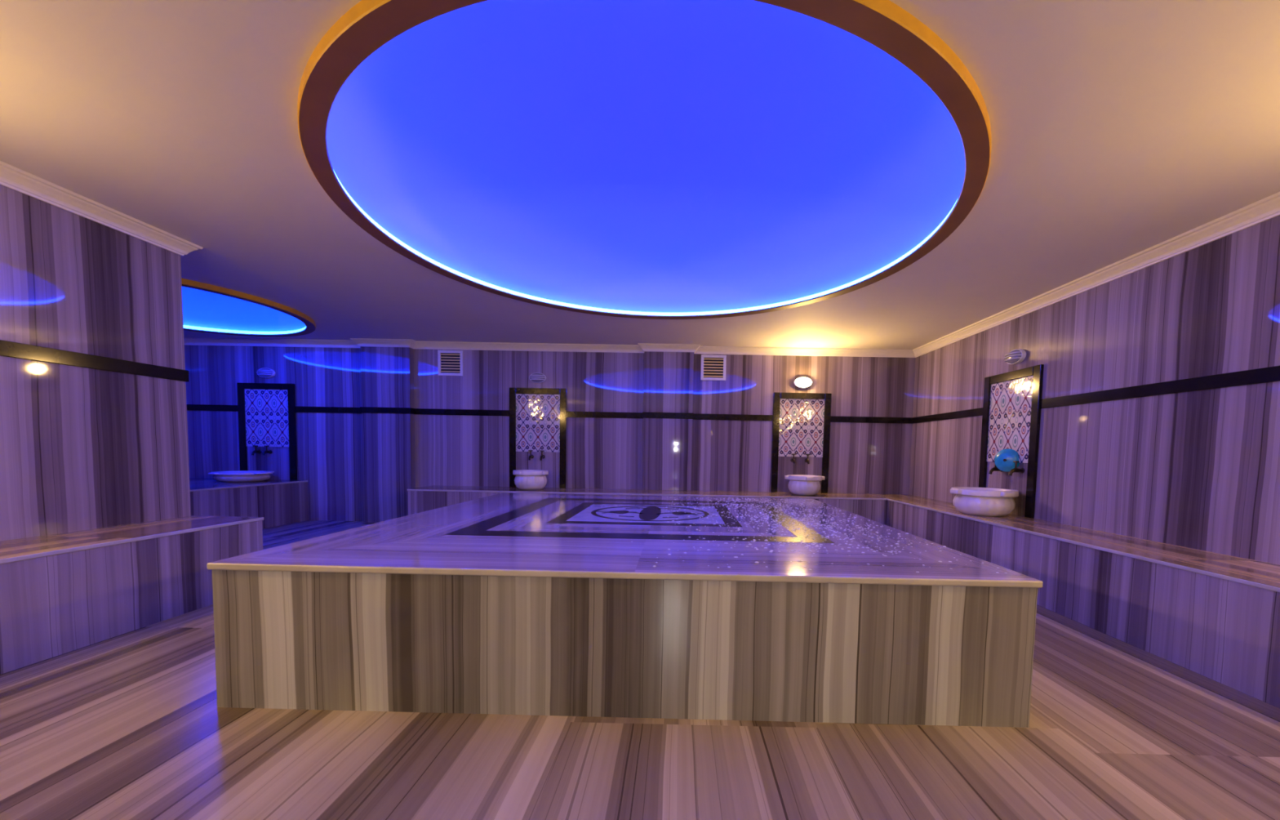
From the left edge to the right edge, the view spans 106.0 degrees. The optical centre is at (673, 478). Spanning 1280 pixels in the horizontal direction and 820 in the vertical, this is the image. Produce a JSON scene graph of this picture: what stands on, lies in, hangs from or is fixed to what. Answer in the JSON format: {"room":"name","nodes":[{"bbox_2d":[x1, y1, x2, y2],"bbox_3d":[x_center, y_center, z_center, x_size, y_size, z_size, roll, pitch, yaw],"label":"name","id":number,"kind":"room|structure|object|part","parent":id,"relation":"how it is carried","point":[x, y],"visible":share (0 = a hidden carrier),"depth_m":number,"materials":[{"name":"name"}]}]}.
{"room":"spa","nodes":[
{"label":"spa","id":0,"kind":"room"},
{"bbox_2d":[0,184,191,541],"bbox_3d":[-5.525,-0.296,0.370,4.036,2.440,6.181,1,3,0],"label":"wall","id":1,"kind":"structure","parent":0,"point":[82,448],"depth_m":2.84,"materials":[{"name":"stone"}]},
{"bbox_2d":[0,339,188,382],"bbox_3d":[-5.438,-0.594,0.433,3.898,0.080,6.043,1,3,0],"label":"trim","id":2,"kind":"structure","parent":1,"relation":"attached to","point":[8,348],"depth_m":2.84,"materials":[{"name":"black stone"}]},
{"bbox_2d":[0,160,203,255],"bbox_3d":[-5.386,-1.474,0.416,3.968,0.088,6.113,1,3,0],"label":"trim","id":3,"kind":"structure","parent":1,"relation":"attached to","point":[12,177],"depth_m":2.81,"materials":[{"name":"white paint"}]},
{"bbox_2d":[1040,365,1279,408],"bbox_3d":[-0.163,-0.516,0.795,6.671,0.080,6.845,1,3,0],"label":"trim","id":4,"kind":"structure","parent":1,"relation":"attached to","point":[1270,374],"depth_m":3.06,"materials":[{"name":"black stone"}]},
{"bbox_2d":[182,286,306,331],"bbox_3d":[-5.146,-2.084,4.859,2.414,0.683,2.414,1,3,0],"label":"ceiling","id":5,"kind":"structure","parent":0,"point":[202,308],"depth_m":5.96,"materials":[{"name":"blue paint"}]},
{"bbox_2d":[184,344,915,520],"bbox_3d":[-2.063,-0.598,6.617,10.857,2.440,0.150,1,3,0],"label":"wall","id":6,"kind":"structure","parent":0,"point":[451,450],"depth_m":6.53,"materials":[{"name":"stone"}]},
{"bbox_2d":[186,404,238,411],"bbox_3d":[-6.626,-0.975,6.552,1.418,0.080,0.012,1,3,0],"label":"trim","id":7,"kind":"structure","parent":6,"relation":"attached to","point":[189,406],"depth_m":6.54,"materials":[{"name":"black stone"}]},
{"bbox_2d":[251,444,261,455],"bbox_3d":[-5.667,-0.386,6.520,0.057,0.138,0.128,1,3,0],"label":"tap","id":8,"kind":"object","parent":6,"relation":"attached to","point":[255,451],"visible":1,"depth_m":6.51,"materials":[{"name":"brown metal"}]},
{"bbox_3d":[-5.667,-0.354,6.517,0.042,0.075,0.118,1,3,0],"label":"spout","id":9,"kind":"part","parent":8,"relation":"part of","materials":[{"name":"brown metal"}]},
{"bbox_2d":[256,367,275,377],"bbox_3d":[-5.512,-1.431,6.477,0.224,0.132,0.090,1,3,0],"label":"wall lamp","id":10,"kind":"object","parent":6,"relation":"attached to","point":[264,372],"visible":1,"depth_m":6.46,"materials":[{"name":"white glass"}]},
{"bbox_3d":[-5.512,-1.431,6.472,0.208,0.123,0.051,1,3,0],"label":"lamp shade","id":11,"kind":"part","parent":10,"relation":"part of","materials":[{"name":"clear glass"}]},
{"bbox_2d":[262,445,272,455],"bbox_3d":[-5.517,-0.383,6.519,0.057,0.138,0.128,1,3,0],"label":"tap","id":12,"kind":"object","parent":6,"relation":"attached to","point":[266,451],"visible":1,"depth_m":6.51,"materials":[{"name":"brown metal"}]},
{"bbox_3d":[-5.517,-0.351,6.516,0.042,0.075,0.118,1,3,0],"label":"spout","id":13,"kind":"part","parent":12,"relation":"part of","materials":[{"name":"brown metal"}]},
{"bbox_2d":[236,382,297,479],"bbox_3d":[-5.536,-0.643,6.554,0.770,1.307,0.028,1,3,0],"label":"wall panel","id":14,"kind":"object","parent":6,"relation":"attached to","point":[266,411],"visible":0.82,"depth_m":6.54,"materials":[{"name":"tile"}]},
{"bbox_3d":[-5.878,-0.649,6.556,0.085,1.307,0.028,1,3,0],"label":"frame post","id":15,"kind":"part","parent":14,"relation":"part of","materials":[{"name":"black stone"}]},
{"bbox_3d":[-5.193,-0.636,6.551,0.085,1.307,0.028,1,3,0],"label":"frame post","id":16,"kind":"part","parent":14,"relation":"part of","materials":[{"name":"black stone"}]},
{"bbox_2d":[360,346,415,522],"bbox_3d":[-3.855,-0.625,6.502,0.653,2.440,0.105,1,3,0],"label":"pillar","id":17,"kind":"structure","parent":6,"relation":"attached to","point":[387,373],"depth_m":6.45,"materials":[{"name":"stone"}]},
{"bbox_2d":[295,405,509,416],"bbox_3d":[-3.683,-0.916,6.478,2.918,0.080,0.117,1,3,0],"label":"trim","id":18,"kind":"structure","parent":6,"relation":"attached to","point":[298,409],"depth_m":6.52,"materials":[{"name":"black stone"}]},
{"bbox_2d":[437,350,462,375],"bbox_3d":[-3.011,-1.562,6.485,0.336,0.336,0.016,1,3,0],"label":"air vent","id":19,"kind":"object","parent":6,"relation":"in","point":[450,362],"visible":1,"depth_m":6.48,"materials":[{"name":"white plastic"}]},
{"bbox_2d":[528,449,533,460],"bbox_3d":[-1.933,-0.319,6.493,0.057,0.138,0.128,1,3,0],"label":"tap","id":20,"kind":"object","parent":6,"relation":"attached to","point":[531,455],"visible":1,"depth_m":6.48,"materials":[{"name":"brown metal"}]},
{"bbox_2d":[528,372,546,382],"bbox_3d":[-1.833,-1.360,6.450,0.224,0.132,0.090,1,3,0],"label":"wall lamp","id":21,"kind":"object","parent":6,"relation":"attached to","point":[536,377],"visible":1,"depth_m":6.44,"materials":[{"name":"white glass"}]},
{"bbox_2d":[509,387,566,488],"bbox_3d":[-1.845,-0.554,6.528,0.770,1.342,0.028,1,3,0],"label":"wall panel","id":22,"kind":"object","parent":6,"relation":"attached to","point":[537,415],"visible":0.99,"depth_m":6.52,"materials":[{"name":"tile"}]},
{"bbox_3d":[-2.187,-0.561,6.531,0.085,1.342,0.028,1,3,0],"label":"frame post","id":23,"kind":"part","parent":22,"relation":"part of","materials":[{"name":"black stone"}]},
{"bbox_3d":[-1.502,-0.548,6.526,0.085,1.342,0.028,1,3,0],"label":"frame post","id":24,"kind":"part","parent":22,"relation":"part of","materials":[{"name":"black stone"}]},
{"bbox_2d":[539,449,545,460],"bbox_3d":[-1.780,-0.316,6.492,0.057,0.138,0.128,1,3,0],"label":"tap","id":25,"kind":"object","parent":6,"relation":"attached to","point":[542,455],"visible":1,"depth_m":6.48,"materials":[{"name":"brown metal"}]},
{"bbox_2d":[183,337,915,357],"bbox_3d":[-2.042,-1.762,6.380,10.557,0.088,0.187,1,3,0],"label":"trim","id":26,"kind":"structure","parent":6,"relation":"attached to","point":[353,342],"depth_m":6.42,"materials":[{"name":"white paint"}]},
{"bbox_2d":[642,351,693,490],"bbox_3d":[-0.076,-0.810,6.460,0.655,1.924,0.105,1,3,0],"label":"pillar","id":27,"kind":"structure","parent":6,"relation":"attached to","point":[668,376],"depth_m":6.41,"materials":[{"name":"stone"}]},
{"bbox_2d":[566,411,773,421],"bbox_3d":[-0.059,-0.846,6.452,2.788,0.080,0.117,1,3,0],"label":"trim","id":28,"kind":"structure","parent":6,"relation":"attached to","point":[569,414],"depth_m":6.49,"materials":[{"name":"black stone"}]},
{"bbox_2d":[700,354,726,380],"bbox_3d":[0.533,-1.493,6.460,0.336,0.336,0.016,1,3,0],"label":"air vent","id":29,"kind":"object","parent":6,"relation":"in","point":[713,366],"visible":1,"depth_m":6.46,"materials":[{"name":"white plastic"}]},
{"bbox_2d":[790,453,795,463],"bbox_3d":[1.608,-0.271,6.466,0.057,0.138,0.128,1,3,0],"label":"tap","id":30,"kind":"object","parent":6,"relation":"attached to","point":[793,460],"visible":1,"depth_m":6.46,"materials":[{"name":"brown metal"}]},
{"bbox_2d":[770,391,831,493],"bbox_3d":[1.719,-0.486,6.503,0.770,1.342,0.028,1,3,0],"label":"wall panel","id":31,"kind":"object","parent":6,"relation":"attached to","point":[801,420],"visible":1,"depth_m":6.49,"materials":[{"name":"multicoloured tile"}]},
{"bbox_3d":[1.376,-0.492,6.505,0.085,1.342,0.028,1,3,0],"label":"frame post","id":32,"kind":"part","parent":31,"relation":"part of","materials":[{"name":"black stone"}]},
{"bbox_3d":[2.061,-0.479,6.500,0.085,1.342,0.028,1,3,0],"label":"frame post","id":33,"kind":"part","parent":31,"relation":"part of","materials":[{"name":"black stone"}]},
{"bbox_2d":[794,377,812,387],"bbox_3d":[1.734,-1.292,6.432,0.236,0.140,0.075,1,3,0],"label":"wall lamp","id":34,"kind":"object","parent":6,"relation":"attached to","point":[801,382],"visible":1,"depth_m":6.41,"materials":[{"name":"white glass"}]},
{"bbox_2d":[804,453,809,463],"bbox_3d":[1.800,-0.267,6.465,0.057,0.138,0.128,1,3,0],"label":"tap","id":35,"kind":"object","parent":6,"relation":"attached to","point":[806,460],"visible":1,"depth_m":6.45,"materials":[{"name":"brown metal"}]},
{"bbox_2d":[0,0,1279,349],"bbox_3d":[-2.078,-1.544,1.904,10.857,0.001,9.448,1,3,0],"label":"ceiling","id":36,"kind":"structure","parent":0,"point":[1121,129],"depth_m":2.24,"materials":[{"name":"white paint"}]},
{"bbox_2d":[181,278,315,336],"bbox_3d":[-5.152,-1.754,4.879,2.440,0.050,2.440,1,3,0],"label":"ring","id":37,"kind":"object","parent":36,"relation":"attached to","point":[310,324],"depth_m":5.03,"materials":[{"name":"paint"}]},
{"bbox_3d":[-5.152,-1.761,4.878,2.348,0.036,2.348,1,3,0],"label":"led strip","id":38,"kind":"part","parent":37,"relation":"part of","materials":[{"name":"blue plastic"}]},
{"bbox_2d":[297,0,991,319],"bbox_3d":[-0.125,-1.556,3.119,3.648,0.050,3.648,1,3,0],"label":"ring","id":39,"kind":"object","parent":36,"relation":"attached to","point":[368,25],"depth_m":1.79,"materials":[{"name":"paint"}]},
{"bbox_3d":[-0.124,-1.563,3.118,3.540,0.036,3.540,1,3,0],"label":"led strip","id":40,"kind":"part","parent":39,"relation":"part of","materials":[{"name":"blue plastic"}]},
{"bbox_2d":[0,520,1279,819],"bbox_3d":[-2.126,0.952,2.051,10.857,0.120,9.448,1,3,0],"label":"floor","id":41,"kind":"structure","parent":0,"point":[131,725],"depth_m":1.66,"materials":[{"name":"stone"}]},
{"bbox_2d":[0,515,263,674],"bbox_3d":[-3.261,0.704,0.489,0.524,0.515,6.038,1,3,0],"label":"bench","id":42,"kind":"object","parent":41,"relation":"on","point":[64,592],"visible":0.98,"depth_m":2.55,"materials":[{"name":"stone"}]},
{"bbox_3d":[-3.256,0.458,0.475,0.524,0.022,6.038,1,3,0],"label":"seat","id":43,"kind":"part","parent":42,"relation":"part of","materials":[{"name":"stone"}]},
{"bbox_2d":[189,477,308,528],"bbox_3d":[-6.203,0.362,5.071,2.334,0.550,3.114,1,3,0],"label":"bench","id":44,"kind":"object","parent":41,"relation":"on","point":[280,502],"visible":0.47,"depth_m":5.86,"materials":[{"name":"stone"}]},
{"bbox_2d":[208,470,274,481],"bbox_3d":[-5.576,-0.032,6.225,0.600,0.125,0.600,-1,4,-28],"label":"basin","id":45,"kind":"object","parent":44,"relation":"on","point":[233,475],"visible":1,"depth_m":6.06,"materials":[{"name":"white stone"}]},
{"bbox_3d":[-5.576,-0.016,6.226,0.555,0.093,0.549,-1,4,-28],"label":"bowl","id":46,"kind":"part","parent":45,"relation":"part of","materials":[{"name":"white stone"}]},
{"bbox_3d":[-6.198,0.098,5.056,2.334,0.022,3.114,1,3,0],"label":"seat","id":47,"kind":"part","parent":44,"relation":"part of","materials":[{"name":"stone"}]},
{"bbox_2d":[206,492,1042,727],"bbox_3d":[-0.190,0.554,3.434,3.222,0.584,3.149,1,3,1],"label":"platform","id":48,"kind":"object","parent":41,"relation":"on","point":[630,606],"visible":1,"depth_m":1.88,"materials":[{"name":"beige stone"}]},
{"bbox_3d":[-0.179,0.254,3.616,1.233,0.004,1.206,1,3,1],"label":"inlay frame","id":49,"kind":"part","parent":48,"relation":"part of","materials":[{"name":"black stone"}]},
{"bbox_2d":[407,484,887,524],"bbox_3d":[-0.343,0.420,6.266,5.927,0.515,0.638,1,3,0],"label":"bench","id":50,"kind":"object","parent":41,"relation":"on","point":[421,499],"visible":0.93,"depth_m":5.96,"materials":[{"name":"grey stone"}]},
{"bbox_2d":[512,469,548,489],"bbox_3d":[-1.861,0.011,6.262,0.444,0.245,0.444,0,4,-20],"label":"basin","id":51,"kind":"object","parent":50,"relation":"on","point":[525,479],"visible":1,"depth_m":6.10,"materials":[{"name":"white stone"}]},
{"bbox_3d":[-1.861,0.042,6.264,0.411,0.182,0.406,0,4,-20],"label":"bowl","id":52,"kind":"part","parent":51,"relation":"part of","materials":[{"name":"white stone"}]},
{"bbox_3d":[-0.338,0.174,6.252,5.927,0.022,0.638,1,3,0],"label":"seat","id":53,"kind":"part","parent":50,"relation":"part of","materials":[{"name":"stone"}]},
{"bbox_2d":[784,474,824,495],"bbox_3d":[1.692,0.079,6.236,0.444,0.245,0.444,4,5,44],"label":"basin","id":54,"kind":"object","parent":50,"relation":"on","point":[798,484],"visible":1,"depth_m":6.08,"materials":[{"name":"white stone"}]},
{"bbox_3d":[1.691,0.110,6.238,0.406,0.182,0.411,4,5,44],"label":"bowl","id":55,"kind":"part","parent":54,"relation":"part of","materials":[{"name":"white stone"}]},
{"bbox_2d":[870,493,1279,707],"bbox_3d":[2.872,0.731,1.996,0.570,0.515,9.145,1,3,0],"label":"bench","id":56,"kind":"object","parent":41,"relation":"on","point":[1214,615],"visible":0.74,"depth_m":2.70,"materials":[{"name":"stone"}]},
{"bbox_2d":[950,486,1018,515],"bbox_3d":[2.874,0.210,4.466,0.530,0.235,0.530,4,4,39],"label":"basin","id":57,"kind":"object","parent":56,"relation":"on","point":[984,501],"visible":1,"depth_m":4.28,"materials":[{"name":"white stone"}]},
{"bbox_3d":[2.873,0.240,4.468,0.485,0.175,0.490,4,4,39],"label":"bowl","id":58,"kind":"part","parent":57,"relation":"part of","materials":[{"name":"white stone"}]},
{"bbox_3d":[2.876,0.485,1.982,0.570,0.022,9.145,1,3,0],"label":"seat","id":59,"kind":"part","parent":56,"relation":"part of","materials":[{"name":"stone"}]},
{"bbox_2d":[326,0,964,312],"bbox_3d":[-0.116,-2.011,3.092,3.622,0.933,3.622,1,3,0],"label":"ceiling","id":60,"kind":"structure","parent":0,"point":[660,156],"depth_m":3.27,"materials":[{"name":"blue paint"}]},
{"bbox_2d":[908,215,1279,564],"bbox_3d":[3.250,-0.218,1.862,0.150,2.440,9.298,1,3,0],"label":"wall","id":61,"kind":"structure","parent":0,"point":[1198,469],"depth_m":3.23,"materials":[{"name":"stone"}]},
{"bbox_2d":[830,407,982,423],"bbox_3d":[2.661,-0.752,5.722,1.105,0.080,1.539,1,3,0],"label":"trim","id":62,"kind":"structure","parent":61,"relation":"attached to","point":[976,411],"depth_m":6.47,"materials":[{"name":"black stone"}]},
{"bbox_2d":[988,460,1002,474],"bbox_3d":[3.130,-0.112,4.676,0.128,0.138,0.057,1,3,0],"label":"tap","id":63,"kind":"object","parent":61,"relation":"attached to","point":[995,468],"visible":0.52,"depth_m":4.67,"materials":[{"name":"brown metal"}]},
{"bbox_3d":[3.124,-0.081,4.678,0.118,0.075,0.042,1,3,0],"label":"spout","id":64,"kind":"part","parent":63,"relation":"part of","materials":[{"name":"brown metal"}]},
{"bbox_2d":[977,364,1044,517],"bbox_3d":[3.183,-0.346,4.588,0.028,1.342,0.770,1,3,0],"label":"wall panel","id":65,"kind":"object","parent":61,"relation":"attached to","point":[1011,414],"visible":0.8,"depth_m":4.49,"materials":[{"name":"tile"}]},
{"bbox_3d":[3.186,-0.366,4.930,0.028,1.342,0.085,1,3,0],"label":"frame post","id":66,"kind":"part","parent":65,"relation":"part of","materials":[{"name":"black stone"}]},
{"bbox_3d":[3.180,-0.326,4.246,0.028,1.342,0.085,1,3,0],"label":"frame post","id":67,"kind":"part","parent":65,"relation":"part of","materials":[{"name":"black stone"}]},
{"bbox_2d":[1004,349,1026,364],"bbox_3d":[3.167,-1.141,4.495,0.090,0.132,0.224,1,3,0],"label":"wall lamp","id":68,"kind":"object","parent":61,"relation":"attached to","point":[1015,356],"visible":1,"depth_m":4.44,"materials":[{"name":"white glass"}]},
{"bbox_3d":[3.163,-1.141,4.495,0.051,0.123,0.208,1,3,0],"label":"lamp shade","id":69,"kind":"part","parent":68,"relation":"part of","materials":[{"name":"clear glass"}]},
{"bbox_3d":[3.199,-1.140,4.495,0.026,0.132,0.224,1,3,0],"label":"plate","id":70,"kind":"part","parent":68,"relation":"part of","materials":[{"name":"white ceramic"}]},
{"bbox_2d":[1008,460,1024,475],"bbox_3d":[3.127,-0.096,4.396,0.128,0.138,0.057,1,3,0],"label":"tap","id":71,"kind":"object","parent":61,"relation":"attached to","point":[1015,468],"visible":1,"depth_m":4.38,"materials":[{"name":"brown metal"}]},
{"bbox_2d":[994,448,1019,471],"bbox_3d":[3.114,-0.176,4.507,0.062,0.216,0.216,-1,4,-35],"label":"bowl","id":72,"kind":"object","parent":71,"relation":"on","point":[1004,459],"visible":0.94,"depth_m":4.49,"materials":[{"name":"blue metal"}]},
{"bbox_3d":[3.122,-0.064,4.398,0.118,0.075,0.042,1,3,0],"label":"spout","id":73,"kind":"part","parent":71,"relation":"part of","materials":[{"name":"brown metal"}]},
{"bbox_3d":[3.127,-0.127,4.394,0.024,0.076,0.057,1,3,0],"label":"handle","id":74,"kind":"part","parent":71,"relation":"part of","materials":[{"name":"brown metal"}]},
{"bbox_2d":[912,191,1279,357],"bbox_3d":[3.157,-1.399,1.869,0.082,0.088,9.148,1,3,0],"label":"trim","id":75,"kind":"structure","parent":61,"relation":"attached to","point":[1268,207],"depth_m":3.30,"materials":[{"name":"white paint"}]}
]}

